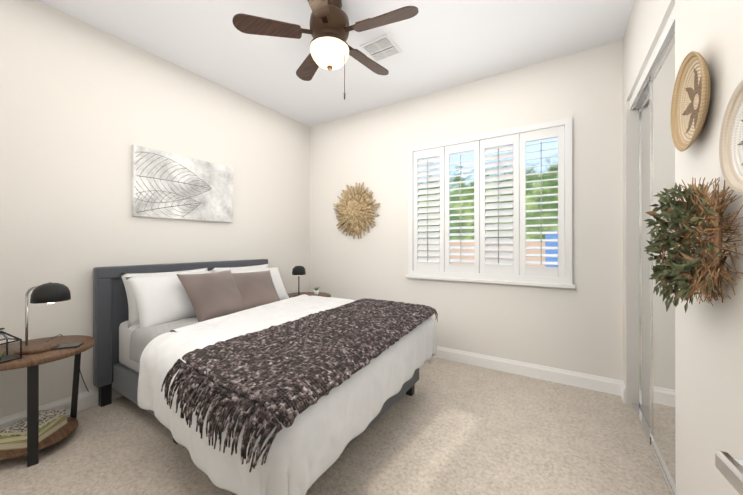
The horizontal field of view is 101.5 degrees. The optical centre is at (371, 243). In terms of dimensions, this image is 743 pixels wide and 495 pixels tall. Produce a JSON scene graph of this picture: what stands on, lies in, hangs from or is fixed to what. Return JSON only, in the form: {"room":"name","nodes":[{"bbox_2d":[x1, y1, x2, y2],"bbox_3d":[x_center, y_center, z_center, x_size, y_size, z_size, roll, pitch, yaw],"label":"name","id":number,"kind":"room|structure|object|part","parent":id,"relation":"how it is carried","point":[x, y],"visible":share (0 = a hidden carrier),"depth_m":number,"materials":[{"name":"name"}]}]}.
{"room":"bedroom","nodes":[
{"label":"bedroom","id":0,"kind":"room"},
{"bbox_2d":[0,0,309,417],"bbox_3d":[-1.745,-0.202,2.732,0.120,2.740,3.490,0,0,32],"label":"wall","id":1,"kind":"structure","parent":0,"point":[84,107],"depth_m":2.21,"materials":[{"name":"white paint"}]},
{"bbox_2d":[0,383,122,430],"bbox_3d":[-1.698,1.110,2.677,0.016,0.115,3.210,0,0,32],"label":"baseboard","id":2,"kind":"structure","parent":1,"relation":"attached to","point":[87,399],"depth_m":2.07,"materials":[{"name":"white"}]},
{"bbox_2d":[132,145,232,221],"bbox_3d":[-1.648,-0.498,2.739,0.036,0.558,0.845,0,0,32],"label":"canvas art","id":3,"kind":"object","parent":1,"relation":"attached to","point":[169,185],"visible":1,"depth_m":2.66,"materials":[{"name":"grey fabric"}]},
{"bbox_2d":[0,357,669,494],"bbox_3d":[-0.024,1.197,1.648,4.187,0.060,3.490,0,0,32],"label":"floor","id":4,"kind":"structure","parent":0,"point":[448,427],"depth_m":1.71,"materials":[{"name":"carpet"}]},
{"bbox_2d":[0,335,94,466],"bbox_3d":[-1.927,0.882,1.729,0.520,0.570,0.520,0,0,32],"label":"nightstand","id":5,"kind":"object","parent":4,"relation":"on","point":[32,363],"visible":0.83,"depth_m":1.61,"materials":[{"name":"brown wood"}]},
{"bbox_2d":[0,328,21,363],"bbox_3d":[-1.889,0.513,1.546,0.107,0.165,0.108,0,0,12],"label":"terrarium","id":6,"kind":"object","parent":5,"relation":"on","point":[5,358],"visible":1,"depth_m":1.57,"materials":[{"name":"clear glass"}]},
{"bbox_2d":[0,410,67,449],"bbox_3d":[-1.910,1.042,1.718,0.180,0.088,0.237,0,0,-10],"label":"books","id":7,"kind":"object","parent":5,"relation":"in","point":[14,436],"visible":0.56,"depth_m":1.68,"materials":[{"name":"beige paper"}]},
{"bbox_2d":[14,282,88,391],"bbox_3d":[-1.931,0.636,1.873,0.427,0.829,0.396,0,0,32],"label":"lamp","id":8,"kind":"object","parent":5,"relation":"on","point":[50,293],"depth_m":1.72,"materials":[{"name":"black metal"}]},
{"bbox_3d":[-1.965,0.817,1.963,0.275,0.468,0.280,0,0,32],"label":"near lamp cord","id":9,"kind":"part","parent":8,"relation":"part of","materials":[{"name":"black plastic"}]},
{"bbox_2d":[51,342,83,349],"bbox_3d":[-1.772,0.591,1.750,0.150,0.009,0.075,0,0,-23],"label":"phone","id":10,"kind":"object","parent":5,"relation":"on","point":[71,345],"visible":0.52,"depth_m":1.74,"materials":[{"name":"grey"}]},
{"bbox_2d":[93,259,437,494],"bbox_3d":[-0.720,0.667,2.190,2.152,1.000,1.841,0,0,32],"label":"bed","id":11,"kind":"object","parent":4,"relation":"on","point":[244,377],"visible":1,"depth_m":1.50,"materials":[{"name":"grey fabric"}]},
{"bbox_3d":[-0.757,0.727,2.293,1.800,0.320,1.300,0,0,32],"label":"mattress","id":12,"kind":"part","parent":11,"relation":"part of","materials":[{"name":"white fabric"}]},
{"bbox_2d":[120,268,207,327],"bbox_3d":[-1.589,0.403,2.426,0.150,0.400,0.640,-23,-12,30],"label":"pillow","id":13,"kind":"object","parent":11,"relation":"on","point":[133,322],"depth_m":2.22,"materials":[{"name":"white fabric"}]},
{"bbox_2d":[125,270,212,328],"bbox_3d":[-1.457,0.408,2.326,0.162,0.410,0.640,-33,-16,25],"label":"pillow","id":14,"kind":"object","parent":11,"relation":"on","point":[161,301],"depth_m":2.15,"materials":[{"name":"white fabric"}]},
{"bbox_2d":[129,299,283,362],"bbox_3d":[-0.947,0.654,2.413,0.671,0.220,1.399,0,0,32],"label":"blanket","id":15,"kind":"object","parent":11,"relation":"on","point":[144,334],"depth_m":2.00,"materials":[{"name":"white fabric"}]},
{"bbox_2d":[176,270,243,321],"bbox_3d":[-1.216,0.397,2.381,0.153,0.440,0.460,-41,-18,21],"label":"pillow","id":16,"kind":"object","parent":11,"relation":"on","point":[216,294],"depth_m":2.29,"materials":[{"name":"brown fabric"}]},
{"bbox_2d":[211,264,268,272],"bbox_3d":[-1.233,0.404,2.994,0.151,0.400,0.640,-23,-12,30],"label":"pillow","id":17,"kind":"object","parent":11,"relation":"on","point":[243,266],"depth_m":3.00,"materials":[{"name":"white fabric"}]},
{"bbox_2d":[231,270,280,309],"bbox_3d":[-1.019,0.407,2.646,0.420,0.420,0.152,0,-40,-46],"label":"pillow","id":18,"kind":"object","parent":11,"relation":"on","point":[249,290],"depth_m":2.57,"materials":[{"name":"brown fabric"}]},
{"bbox_2d":[231,267,288,299],"bbox_3d":[-1.085,0.413,2.919,0.163,0.400,0.620,-35,-19,30],"label":"pillow","id":19,"kind":"object","parent":11,"relation":"on","point":[275,273],"depth_m":3.03,"materials":[{"name":"fabric"}]},
{"bbox_2d":[182,298,436,427],"bbox_3d":[-0.155,0.515,1.827,0.807,0.090,1.678,0,0,32],"label":"throw","id":20,"kind":"object","parent":11,"relation":"on","point":[281,371],"depth_m":1.33,"materials":[{"name":"brown fabric"}]},
{"bbox_2d":[288,292,330,297],"bbox_3d":[-0.754,0.884,3.519,0.560,0.570,0.560,0,0,32],"label":"nightstand","id":21,"kind":"object","parent":4,"relation":"on","point":[321,294],"visible":0.19,"depth_m":3.59,"materials":[{"name":"brown wood"}]},
{"bbox_2d":[292,266,305,296],"bbox_3d":[-0.824,0.423,3.446,0.150,0.350,0.150,0,0,32],"label":"lamp","id":22,"kind":"object","parent":21,"relation":"on","point":[298,270],"visible":0.88,"depth_m":3.40,"materials":[{"name":"black metal"}]},
{"bbox_2d":[314,287,318,294],"bbox_3d":[-0.649,0.548,3.572,0.065,0.100,0.064,0,0,32],"label":"plant pot","id":23,"kind":"object","parent":21,"relation":"on","point":[316,291],"visible":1,"depth_m":3.56,"materials":[{"name":"white ceramic"}]},
{"bbox_2d":[37,0,633,126],"bbox_3d":[-0.024,-1.623,1.651,4.187,0.100,3.490,0,0,32],"label":"ceiling","id":24,"kind":"structure","parent":0,"point":[443,44],"depth_m":2.35,"materials":[{"name":"white paint"}]},
{"bbox_2d":[232,0,418,99],"bbox_3d":[-0.236,-1.246,1.976,1.106,0.655,1.106,0,0,32],"label":"fan","id":25,"kind":"object","parent":24,"relation":"hanging from","point":[328,31],"visible":1,"depth_m":1.89,"materials":[{"name":"brown wood"}]},
{"bbox_2d":[360,34,401,62],"bbox_3d":[0.080,-1.563,2.443,0.250,0.018,0.250,0,0,32],"label":"ceiling vent","id":26,"kind":"object","parent":24,"relation":"in","point":[381,48],"visible":0.98,"depth_m":2.42,"materials":[{"name":"white metal"}]},
{"bbox_2d":[310,40,622,380],"bbox_3d":[0.636,-0.202,3.225,3.387,2.740,0.120,0,0,32],"label":"wall","id":27,"kind":"structure","parent":0,"point":[579,328],"depth_m":2.81,"materials":[{"name":"white paint"}]},
{"bbox_2d":[333,182,379,238],"bbox_3d":[-0.204,-0.396,3.625,0.677,0.675,0.106,0,0,32],"label":"sunburst","id":28,"kind":"object","parent":27,"relation":"attached to","point":[356,211],"visible":1,"depth_m":3.60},
{"bbox_2d":[406,117,574,288],"bbox_3d":[1.053,-0.337,2.928,1.510,1.400,0.180,0,0,32],"label":"window","id":29,"kind":"structure","parent":27,"relation":"in","point":[566,282],"depth_m":2.75,"materials":[{"name":"white wood"}]},
{"bbox_2d":[413,125,564,277],"bbox_3d":[1.032,-0.352,2.894,1.366,1.270,0.074,0,0,32],"label":"window shutters","id":30,"kind":"object","parent":29,"relation":"attached to","point":[490,264],"visible":1,"depth_m":2.84,"materials":[{"name":"white painted wood"}]},
{"bbox_2d":[433,346,625,399],"bbox_3d":[0.543,1.111,3.188,3.267,0.115,0.040,0,0,32],"label":"baseboard","id":31,"kind":"structure","parent":27,"relation":"attached to","point":[582,380],"depth_m":2.63,"materials":[{"name":"white"}]},
{"bbox_2d":[623,0,742,494],"bbox_3d":[1.090,-0.204,0.878,0.120,2.740,3.370,0,0,32],"label":"wall","id":32,"kind":"structure","parent":0,"point":[708,380],"depth_m":1.03,"materials":[{"name":"white paint"}]},
{"bbox_2d":[630,5,674,494],"bbox_3d":[1.618,0.062,1.699,0.100,2.210,1.138,0,0,32],"label":"track","id":33,"kind":"object","parent":32,"relation":"attached to","point":[641,90],"visible":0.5,"depth_m":1.72,"materials":[{"name":"white metal"}]},
{"bbox_2d":[638,89,649,425],"bbox_3d":[1.780,0.088,1.938,0.022,2.118,0.560,0,0,32],"label":"mirrored closet door","id":34,"kind":"structure","parent":33,"relation":"attached to","point":[644,261],"depth_m":2.05,"materials":[{"name":"white metal"}]},
{"bbox_2d":[649,31,675,494],"bbox_3d":[1.471,0.087,1.502,0.022,2.118,0.648,0,0,32],"label":"mirrored closet door","id":35,"kind":"structure","parent":33,"relation":"attached to","point":[662,320],"depth_m":1.58,"materials":[{"name":"white metal"}]},
{"bbox_2d":[671,51,710,151],"bbox_3d":[1.087,-0.479,1.029,0.039,0.317,0.317,0,0,32],"label":"hanging basket","id":36,"kind":"object","parent":32,"relation":"attached to","point":[690,98],"visible":1,"depth_m":1.05,"materials":[{"name":"beige wicker"}]},
{"bbox_2d":[644,177,742,312],"bbox_3d":[0.968,0.009,0.944,0.150,0.426,0.388,0,0,32],"label":"wreath","id":37,"kind":"object","parent":32,"relation":"attached to","point":[686,272],"visible":1,"depth_m":0.87,"materials":[{"name":"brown plant"}]},
{"bbox_2d":[719,80,742,192],"bbox_3d":[0.877,-0.253,0.693,0.037,0.267,0.267,0,0,32],"label":"hanging basket","id":38,"kind":"object","parent":32,"relation":"attached to","point":[731,148],"visible":1,"depth_m":0.77,"materials":[{"name":"beige wicker"}]},
{"bbox_3d":[-1.209,-0.205,0.404,3.267,2.740,0.120,0,0,32],"label":"wall","id":39,"kind":"structure","parent":0,"visible":0},
{"bbox_3d":[0.319,0.144,0.006,0.123,2.018,0.810,0,0,32],"label":"entry door","id":40,"kind":"structure","parent":39,"relation":"in","visible":0},
{"bbox_2d":[715,450,742,494],"bbox_3d":[0.399,0.250,0.289,0.066,0.064,0.162,0,0,32],"label":"door handle","id":41,"kind":"object","parent":40,"relation":"attached to","point":[729,466],"visible":1,"depth_m":0.33,"materials":[{"name":"silver metal"}]},
{"label":"outside","id":42,"kind":"structure","parent":0,"visible":0},
{"bbox_2d":[418,137,557,274],"bbox_3d":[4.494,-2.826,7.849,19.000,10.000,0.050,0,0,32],"label":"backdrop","id":43,"kind":"structure","parent":42,"point":[535,177],"depth_m":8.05,"materials":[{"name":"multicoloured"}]}
]}

